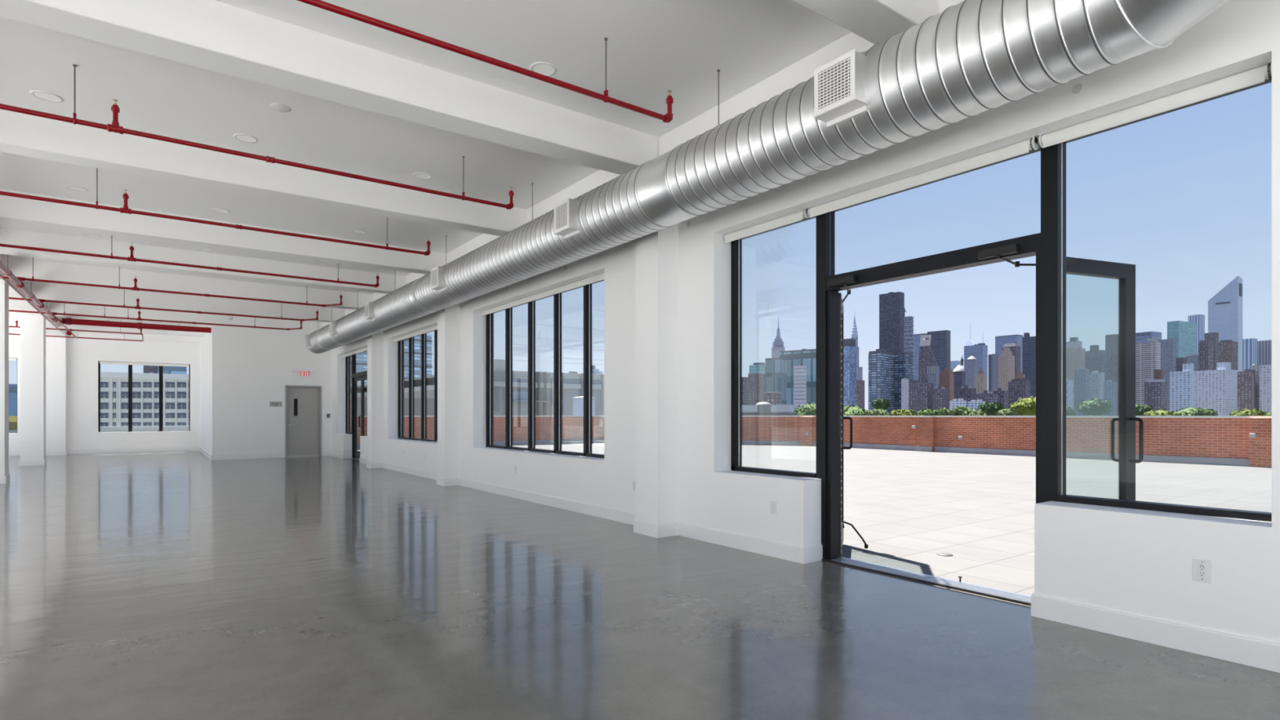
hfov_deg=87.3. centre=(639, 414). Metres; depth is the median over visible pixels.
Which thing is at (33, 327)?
column
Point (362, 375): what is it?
door
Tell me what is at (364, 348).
roller shade
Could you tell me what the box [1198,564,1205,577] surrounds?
receptacle
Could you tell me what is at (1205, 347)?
complex
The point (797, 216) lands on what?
roller shade
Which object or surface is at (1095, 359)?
block
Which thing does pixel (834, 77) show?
grille
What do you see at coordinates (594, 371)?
tower
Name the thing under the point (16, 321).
pipe
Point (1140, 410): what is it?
tree
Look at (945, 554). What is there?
drain
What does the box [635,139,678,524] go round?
column
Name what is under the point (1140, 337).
flat office
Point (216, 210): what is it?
recessed light
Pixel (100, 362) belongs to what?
roller shade
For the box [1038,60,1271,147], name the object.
roller shade
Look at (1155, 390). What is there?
apartment
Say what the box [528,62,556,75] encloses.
recessed light
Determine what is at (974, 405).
house
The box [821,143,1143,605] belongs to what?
door
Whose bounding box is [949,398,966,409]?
house
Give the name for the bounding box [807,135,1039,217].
roller shade
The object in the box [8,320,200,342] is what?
beam
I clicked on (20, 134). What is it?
beam
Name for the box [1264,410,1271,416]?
tree
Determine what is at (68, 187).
recessed light
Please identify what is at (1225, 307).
tower
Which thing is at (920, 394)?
brick block
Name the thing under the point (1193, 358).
block
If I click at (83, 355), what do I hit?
wall
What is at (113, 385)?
building
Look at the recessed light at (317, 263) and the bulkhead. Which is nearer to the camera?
the recessed light at (317, 263)
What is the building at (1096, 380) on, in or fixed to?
on the ground
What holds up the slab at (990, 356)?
on the ground
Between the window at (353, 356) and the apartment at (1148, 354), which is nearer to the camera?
the window at (353, 356)
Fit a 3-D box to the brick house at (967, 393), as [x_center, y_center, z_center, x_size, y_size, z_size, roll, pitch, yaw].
[474.399,-13.924,972.015,17.025,58.448,17.095,0,0,-40]
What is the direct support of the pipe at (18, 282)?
hanging from the ceiling
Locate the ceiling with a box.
[0,0,851,321]
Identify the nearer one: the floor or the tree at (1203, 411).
the floor
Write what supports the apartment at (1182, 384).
on the ground
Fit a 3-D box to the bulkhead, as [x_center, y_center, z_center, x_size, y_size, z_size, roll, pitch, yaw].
[-14.964,0.730,32.340,10.100,3.140,4.100,0,0,-36]
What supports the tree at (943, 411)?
on the ground
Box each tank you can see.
[572,395,595,415]
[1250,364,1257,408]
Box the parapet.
[351,415,1271,467]
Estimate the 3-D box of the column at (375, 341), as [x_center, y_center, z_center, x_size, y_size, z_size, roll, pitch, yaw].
[-6.530,-0.820,16.561,0.290,4.240,0.420,0,0,-36]
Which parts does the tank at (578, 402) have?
tank lid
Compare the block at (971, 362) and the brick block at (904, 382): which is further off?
the block at (971, 362)
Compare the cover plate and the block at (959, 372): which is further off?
the block at (959, 372)
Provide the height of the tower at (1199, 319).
338.014 m
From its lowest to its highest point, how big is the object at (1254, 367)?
83.814 m
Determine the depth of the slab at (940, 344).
1711.33 m
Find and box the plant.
[1146,337,1160,341]
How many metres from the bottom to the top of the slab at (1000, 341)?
291.511 m
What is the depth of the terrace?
11.05 m
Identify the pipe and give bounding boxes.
[0,64,513,209]
[0,168,431,255]
[0,235,379,287]
[0,254,77,338]
[0,257,342,306]
[8,288,318,321]
[8,306,302,330]
[8,319,143,341]
[52,317,211,333]
[297,0,673,122]
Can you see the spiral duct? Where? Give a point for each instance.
(971, 58)
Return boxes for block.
[351,382,367,386]
[742,377,751,404]
[747,362,765,404]
[763,391,781,404]
[856,380,864,408]
[901,378,908,410]
[908,378,933,412]
[927,365,939,388]
[950,360,960,371]
[952,354,965,400]
[965,355,978,388]
[992,353,998,391]
[1085,345,1106,382]
[1154,368,1163,379]
[1167,320,1196,357]
[1176,357,1186,371]
[1186,354,1198,370]
[1242,337,1257,371]
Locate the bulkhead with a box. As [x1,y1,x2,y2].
[351,396,434,415]
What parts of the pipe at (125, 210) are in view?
hanger rod, hanger rod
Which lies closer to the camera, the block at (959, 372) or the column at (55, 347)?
the column at (55, 347)
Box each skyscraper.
[771,315,785,358]
[851,315,862,380]
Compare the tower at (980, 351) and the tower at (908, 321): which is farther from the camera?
the tower at (980, 351)
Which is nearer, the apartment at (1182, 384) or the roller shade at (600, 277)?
the roller shade at (600, 277)
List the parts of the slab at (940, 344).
dark cornice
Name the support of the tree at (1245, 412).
on the ground
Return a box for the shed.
[742,412,793,415]
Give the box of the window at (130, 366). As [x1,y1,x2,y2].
[97,360,190,431]
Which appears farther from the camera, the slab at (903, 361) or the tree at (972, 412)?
the slab at (903, 361)
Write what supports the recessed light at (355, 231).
in the ceiling
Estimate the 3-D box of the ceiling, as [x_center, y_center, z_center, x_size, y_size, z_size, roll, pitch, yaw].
[-10.125,-3.113,5.490,19.900,0.354,37.600,0,0,-36]
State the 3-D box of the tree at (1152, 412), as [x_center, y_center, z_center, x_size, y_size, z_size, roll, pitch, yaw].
[225.167,6.178,290.073,11.936,18.243,11.900,0,0,-36]
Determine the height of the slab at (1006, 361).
151.404 m
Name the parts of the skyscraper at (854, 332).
crown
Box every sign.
[269,401,281,406]
[292,369,315,377]
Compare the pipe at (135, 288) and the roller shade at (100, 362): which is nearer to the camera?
the pipe at (135, 288)
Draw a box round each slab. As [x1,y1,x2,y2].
[868,348,895,412]
[894,352,912,410]
[913,333,927,382]
[927,329,950,373]
[988,354,992,391]
[995,334,1023,371]
[998,347,1014,391]
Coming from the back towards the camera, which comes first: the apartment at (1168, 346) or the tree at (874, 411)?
the apartment at (1168, 346)
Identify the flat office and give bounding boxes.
[1135,331,1161,343]
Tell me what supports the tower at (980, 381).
on the ground
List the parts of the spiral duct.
grille frame, grille frame, grille frame, hanger rod, hanger rod, grille frame, hanger rod, grille frame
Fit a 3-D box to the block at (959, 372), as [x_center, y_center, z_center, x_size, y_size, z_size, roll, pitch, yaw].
[671.241,-55.927,1410.686,25.050,142.453,25.050,0,0,-40]
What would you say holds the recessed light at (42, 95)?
in the ceiling
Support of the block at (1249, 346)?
on the ground
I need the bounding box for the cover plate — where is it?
[1071,83,1082,93]
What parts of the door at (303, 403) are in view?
vision panel, vision frame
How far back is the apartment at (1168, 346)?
1186.56 m
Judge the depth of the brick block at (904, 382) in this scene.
902.47 m
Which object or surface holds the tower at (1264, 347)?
on the ground
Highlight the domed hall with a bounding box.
[755,401,771,412]
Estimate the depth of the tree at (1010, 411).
288.31 m
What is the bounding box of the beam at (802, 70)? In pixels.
[322,0,964,327]
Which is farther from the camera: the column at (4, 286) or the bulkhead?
the bulkhead
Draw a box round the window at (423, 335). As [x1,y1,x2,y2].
[397,329,437,442]
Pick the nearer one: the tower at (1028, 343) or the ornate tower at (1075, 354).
the ornate tower at (1075, 354)
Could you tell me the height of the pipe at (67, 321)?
0.630 m
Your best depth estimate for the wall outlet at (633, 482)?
7.91 m
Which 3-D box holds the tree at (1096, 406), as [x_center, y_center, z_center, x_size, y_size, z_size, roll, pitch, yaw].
[210.584,3.678,310.361,14.710,23.243,13.919,0,0,-36]
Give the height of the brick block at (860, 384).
93.580 m
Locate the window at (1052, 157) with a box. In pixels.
[731,69,1271,521]
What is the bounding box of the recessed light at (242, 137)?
[232,133,257,142]
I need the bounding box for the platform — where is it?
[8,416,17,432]
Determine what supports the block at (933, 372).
on the ground
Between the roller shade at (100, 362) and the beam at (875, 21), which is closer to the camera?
the beam at (875, 21)
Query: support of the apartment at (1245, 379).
on the ground
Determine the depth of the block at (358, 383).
284.53 m
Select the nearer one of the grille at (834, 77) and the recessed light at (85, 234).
the grille at (834, 77)
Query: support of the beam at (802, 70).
attached to the wall at (1139, 562)
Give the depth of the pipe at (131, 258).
10.92 m
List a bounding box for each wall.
[8,333,199,451]
[200,314,331,454]
[331,0,1279,643]
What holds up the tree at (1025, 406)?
on the ground
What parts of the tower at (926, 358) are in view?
sign plate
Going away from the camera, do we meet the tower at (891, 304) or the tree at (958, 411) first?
the tree at (958, 411)
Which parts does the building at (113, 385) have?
cornice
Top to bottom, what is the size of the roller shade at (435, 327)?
0.104 m
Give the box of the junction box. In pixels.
[1248,433,1255,437]
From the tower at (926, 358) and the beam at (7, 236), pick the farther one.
the tower at (926, 358)
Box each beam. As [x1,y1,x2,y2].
[0,0,658,174]
[0,109,526,235]
[0,189,445,274]
[0,227,404,293]
[0,255,65,335]
[1,257,371,309]
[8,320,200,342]
[24,281,344,322]
[42,302,212,326]
[57,316,204,337]
[322,0,964,327]
[792,0,937,44]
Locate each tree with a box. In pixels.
[793,402,816,415]
[843,404,868,415]
[865,408,893,415]
[871,398,890,409]
[890,408,916,415]
[915,408,940,415]
[936,407,955,415]
[951,405,971,415]
[962,408,986,415]
[977,401,1004,415]
[996,407,1017,415]
[1008,395,1035,415]
[1066,405,1075,415]
[1077,397,1112,415]
[1135,404,1155,415]
[1143,408,1177,415]
[1174,406,1201,415]
[1191,408,1217,416]
[1229,408,1266,416]
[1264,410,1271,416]
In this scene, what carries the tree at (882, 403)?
on the ground
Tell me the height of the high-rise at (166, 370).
37.193 m
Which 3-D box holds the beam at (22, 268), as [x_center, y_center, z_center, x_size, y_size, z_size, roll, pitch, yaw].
[-9.471,-2.765,14.399,7.050,0.370,0.330,0,0,-36]
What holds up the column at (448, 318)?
attached to the wall at (1139, 562)
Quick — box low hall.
[742,404,793,412]
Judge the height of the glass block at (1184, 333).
226.284 m
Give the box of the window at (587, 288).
[485,280,604,457]
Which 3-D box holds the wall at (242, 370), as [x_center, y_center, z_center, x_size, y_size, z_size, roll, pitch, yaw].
[-12.786,-0.820,22.668,3.190,4.240,5.900,0,0,-36]
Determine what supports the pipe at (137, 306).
hanging from the ceiling
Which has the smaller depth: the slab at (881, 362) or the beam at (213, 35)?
the beam at (213, 35)
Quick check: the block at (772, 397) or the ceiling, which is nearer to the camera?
the ceiling
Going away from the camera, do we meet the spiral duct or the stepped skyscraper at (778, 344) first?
the spiral duct
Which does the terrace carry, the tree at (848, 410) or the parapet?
the parapet
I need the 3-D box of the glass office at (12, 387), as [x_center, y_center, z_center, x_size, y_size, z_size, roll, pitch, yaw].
[-112.235,5.098,119.283,8.290,20.404,25.000,0,0,-36]
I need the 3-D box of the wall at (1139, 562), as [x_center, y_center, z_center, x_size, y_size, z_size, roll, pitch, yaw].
[-2.226,-0.820,11.215,0.390,4.240,37.550,0,0,-36]
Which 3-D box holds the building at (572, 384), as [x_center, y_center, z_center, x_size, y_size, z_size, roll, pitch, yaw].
[-20.000,4.850,89.855,24.900,20.900,51.200,0,0,-36]
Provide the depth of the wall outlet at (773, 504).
6.14 m
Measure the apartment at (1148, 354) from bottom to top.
133.391 m
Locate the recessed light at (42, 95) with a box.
[29,89,62,102]
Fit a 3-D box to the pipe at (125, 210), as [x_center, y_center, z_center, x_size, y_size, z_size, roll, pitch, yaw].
[-8.376,-2.689,6.542,12.766,0.502,0.068,0,0,-36]
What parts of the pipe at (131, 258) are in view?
hanger rod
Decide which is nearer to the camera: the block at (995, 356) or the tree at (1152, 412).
the tree at (1152, 412)
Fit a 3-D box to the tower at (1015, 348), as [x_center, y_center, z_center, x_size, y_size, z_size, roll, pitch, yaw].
[953.045,-83.800,1721.453,25.596,198.201,34.434,0,0,-37]
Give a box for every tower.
[591,364,599,374]
[793,365,806,413]
[843,338,856,407]
[879,289,904,353]
[904,307,915,380]
[918,334,940,382]
[939,368,954,409]
[964,333,987,390]
[974,368,986,393]
[1001,342,1020,374]
[1022,332,1035,398]
[1066,337,1085,410]
[1105,333,1119,415]
[1187,314,1204,355]
[1208,275,1242,371]
[1257,339,1271,371]
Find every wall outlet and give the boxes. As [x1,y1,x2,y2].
[632,480,635,490]
[770,500,776,514]
[1192,558,1212,583]
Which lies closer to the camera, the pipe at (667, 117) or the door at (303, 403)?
the pipe at (667, 117)
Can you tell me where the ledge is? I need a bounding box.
[100,426,188,431]
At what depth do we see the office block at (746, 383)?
822.91 m
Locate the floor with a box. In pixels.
[0,451,1279,719]
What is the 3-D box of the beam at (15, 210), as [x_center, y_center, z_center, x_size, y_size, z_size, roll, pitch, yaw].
[-6.465,-2.765,10.273,7.050,0.370,0.320,0,0,-36]
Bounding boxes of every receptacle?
[771,503,774,511]
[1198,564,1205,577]
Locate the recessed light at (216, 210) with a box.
[211,208,230,213]
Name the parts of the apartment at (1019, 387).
crown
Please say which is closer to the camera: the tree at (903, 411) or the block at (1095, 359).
the tree at (903, 411)
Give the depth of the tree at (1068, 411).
295.86 m
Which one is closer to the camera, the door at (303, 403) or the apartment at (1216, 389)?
the door at (303, 403)
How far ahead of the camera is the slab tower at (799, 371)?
562.82 m
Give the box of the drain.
[936,552,952,556]
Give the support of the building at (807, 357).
on the ground
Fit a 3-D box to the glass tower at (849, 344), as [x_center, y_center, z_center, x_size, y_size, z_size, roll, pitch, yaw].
[360.031,-58.081,1167.320,22.989,146.761,25.911,0,0,41]
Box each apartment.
[1008,371,1030,415]
[1135,342,1160,404]
[1144,379,1167,411]
[1146,337,1176,410]
[1169,363,1195,412]
[1195,362,1238,416]
[1237,368,1259,409]
[1259,364,1271,412]
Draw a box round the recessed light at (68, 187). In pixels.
[65,185,88,191]
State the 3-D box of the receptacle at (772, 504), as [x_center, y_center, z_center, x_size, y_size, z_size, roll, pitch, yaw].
[1.219,0.846,6.143,0.004,0.066,0.033,0,0,-36]
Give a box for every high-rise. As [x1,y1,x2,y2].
[143,364,157,373]
[157,365,186,374]
[351,333,432,382]
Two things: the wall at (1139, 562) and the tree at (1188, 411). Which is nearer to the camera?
the wall at (1139, 562)
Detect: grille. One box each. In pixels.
[556,202,567,229]
[818,57,849,109]
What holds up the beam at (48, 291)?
attached to the ceiling
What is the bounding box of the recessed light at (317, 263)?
[315,262,328,265]
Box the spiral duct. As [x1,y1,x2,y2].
[304,0,1228,353]
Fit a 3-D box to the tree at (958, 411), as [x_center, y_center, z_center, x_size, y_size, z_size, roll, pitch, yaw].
[154.005,5.405,319.838,12.921,19.789,11.255,0,0,-36]
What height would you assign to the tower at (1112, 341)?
196.463 m
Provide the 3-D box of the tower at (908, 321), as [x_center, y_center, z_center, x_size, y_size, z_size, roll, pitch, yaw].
[582.527,-112.500,1461.913,15.728,255.601,26.832,0,0,-44]
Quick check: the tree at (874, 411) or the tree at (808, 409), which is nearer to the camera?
the tree at (874, 411)
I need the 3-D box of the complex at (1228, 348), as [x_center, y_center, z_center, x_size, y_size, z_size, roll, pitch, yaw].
[1188.094,-67.943,1355.229,22.249,166.487,23.319,0,0,-25]
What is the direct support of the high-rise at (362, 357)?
on the ground
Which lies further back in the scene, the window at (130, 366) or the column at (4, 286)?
the window at (130, 366)
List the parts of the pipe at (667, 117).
hanger rod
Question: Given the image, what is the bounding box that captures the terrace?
[357,442,1271,595]
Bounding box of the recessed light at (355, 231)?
[351,229,366,234]
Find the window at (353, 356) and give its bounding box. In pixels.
[345,350,367,434]
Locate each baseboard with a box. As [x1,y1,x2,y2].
[0,458,46,484]
[8,447,199,456]
[200,447,1279,672]
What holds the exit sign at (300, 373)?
attached to the wall at (242, 370)
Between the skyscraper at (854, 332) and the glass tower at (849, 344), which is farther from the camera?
the skyscraper at (854, 332)
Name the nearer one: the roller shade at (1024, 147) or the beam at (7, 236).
the roller shade at (1024, 147)
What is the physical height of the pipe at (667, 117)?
0.502 m
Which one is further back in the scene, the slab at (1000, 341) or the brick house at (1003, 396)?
the slab at (1000, 341)
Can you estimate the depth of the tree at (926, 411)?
296.66 m
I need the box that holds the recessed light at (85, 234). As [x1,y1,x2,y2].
[83,233,101,237]
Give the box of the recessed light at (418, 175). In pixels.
[413,172,432,178]
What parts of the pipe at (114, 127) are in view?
hanger rod, hanger rod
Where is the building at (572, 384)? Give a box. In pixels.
[351,359,604,415]
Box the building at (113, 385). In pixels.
[100,371,188,426]
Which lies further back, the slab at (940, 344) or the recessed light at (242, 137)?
the slab at (940, 344)
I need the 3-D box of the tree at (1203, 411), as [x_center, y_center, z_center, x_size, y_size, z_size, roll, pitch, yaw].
[244.492,6.088,290.432,9.350,18.423,9.258,0,0,-36]
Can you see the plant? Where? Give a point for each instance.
(1158, 339)
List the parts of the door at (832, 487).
closer arm, handle, frame, closer arm, handle, handle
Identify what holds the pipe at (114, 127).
hanging from the ceiling
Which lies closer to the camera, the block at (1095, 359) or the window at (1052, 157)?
the window at (1052, 157)
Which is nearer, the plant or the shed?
the shed
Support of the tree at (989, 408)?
on the ground
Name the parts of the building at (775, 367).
dark cornice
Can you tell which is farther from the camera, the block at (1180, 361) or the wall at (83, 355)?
the block at (1180, 361)
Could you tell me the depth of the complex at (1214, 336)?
1272.69 m
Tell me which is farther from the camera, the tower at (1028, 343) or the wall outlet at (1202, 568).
the tower at (1028, 343)
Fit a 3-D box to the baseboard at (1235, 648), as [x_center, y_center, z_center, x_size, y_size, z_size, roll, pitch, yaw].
[-3.598,1.226,10.247,3.445,0.147,36.799,0,0,-36]
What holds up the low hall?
on the ground
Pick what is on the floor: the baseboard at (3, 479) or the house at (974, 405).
the baseboard at (3, 479)
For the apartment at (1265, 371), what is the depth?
917.58 m
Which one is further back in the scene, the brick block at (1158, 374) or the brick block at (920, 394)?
the brick block at (920, 394)
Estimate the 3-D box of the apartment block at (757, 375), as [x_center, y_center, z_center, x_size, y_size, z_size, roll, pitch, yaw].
[169.919,-29.760,965.429,20.592,90.121,23.310,0,0,34]
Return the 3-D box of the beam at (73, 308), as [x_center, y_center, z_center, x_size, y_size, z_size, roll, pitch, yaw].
[-14.091,-2.765,18.253,4.120,0.370,0.300,0,0,-36]
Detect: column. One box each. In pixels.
[0,280,8,475]
[20,314,45,460]
[45,330,66,451]
[367,293,383,462]
[437,303,459,478]
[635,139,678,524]
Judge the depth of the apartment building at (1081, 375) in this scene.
985.62 m
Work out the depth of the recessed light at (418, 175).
8.21 m
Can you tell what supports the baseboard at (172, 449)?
attached to the wall at (83, 355)
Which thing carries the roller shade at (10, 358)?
attached to the wall at (83, 355)
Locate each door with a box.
[284,385,321,457]
[351,370,367,459]
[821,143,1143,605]
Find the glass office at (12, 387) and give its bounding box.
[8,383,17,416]
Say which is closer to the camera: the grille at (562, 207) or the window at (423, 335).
the grille at (562, 207)
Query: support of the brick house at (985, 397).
on the ground
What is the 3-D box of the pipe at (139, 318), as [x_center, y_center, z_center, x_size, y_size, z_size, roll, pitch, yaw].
[-14.973,-2.689,15.633,12.810,0.502,0.364,0,0,-36]
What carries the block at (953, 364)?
on the ground
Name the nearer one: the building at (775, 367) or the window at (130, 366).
the window at (130, 366)
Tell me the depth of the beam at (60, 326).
20.81 m
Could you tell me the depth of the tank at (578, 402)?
57.57 m
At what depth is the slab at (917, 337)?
1767.38 m
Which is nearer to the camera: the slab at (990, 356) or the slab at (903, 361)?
the slab at (903, 361)
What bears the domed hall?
on the ground
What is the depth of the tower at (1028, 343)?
1916.60 m
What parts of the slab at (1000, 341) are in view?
dark cornice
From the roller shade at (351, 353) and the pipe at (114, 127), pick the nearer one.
the pipe at (114, 127)
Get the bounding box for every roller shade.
[8,357,17,360]
[99,360,189,366]
[341,351,353,357]
[353,346,367,354]
[392,324,437,342]
[480,272,604,316]
[723,208,809,243]
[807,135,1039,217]
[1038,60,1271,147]
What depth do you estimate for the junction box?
17.00 m
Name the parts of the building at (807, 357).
dark cornice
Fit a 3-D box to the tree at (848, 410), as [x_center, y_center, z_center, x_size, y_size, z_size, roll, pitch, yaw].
[94.940,5.235,299.973,18.559,20.130,17.446,0,0,-36]
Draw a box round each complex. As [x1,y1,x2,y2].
[1198,340,1213,370]
[1204,332,1218,369]
[1218,339,1238,369]
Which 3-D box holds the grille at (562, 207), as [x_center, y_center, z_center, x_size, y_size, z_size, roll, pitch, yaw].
[-0.828,-2.103,7.088,0.001,0.237,0.245,0,0,-36]
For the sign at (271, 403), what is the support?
attached to the wall at (242, 370)
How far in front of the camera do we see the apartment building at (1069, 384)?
952.27 m
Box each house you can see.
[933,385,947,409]
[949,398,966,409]
[958,385,976,406]
[967,399,985,409]
[975,390,998,402]
[991,387,1008,408]
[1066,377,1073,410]
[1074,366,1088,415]
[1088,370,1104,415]
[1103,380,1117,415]
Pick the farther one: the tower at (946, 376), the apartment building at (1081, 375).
the tower at (946, 376)
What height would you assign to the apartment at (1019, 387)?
79.469 m

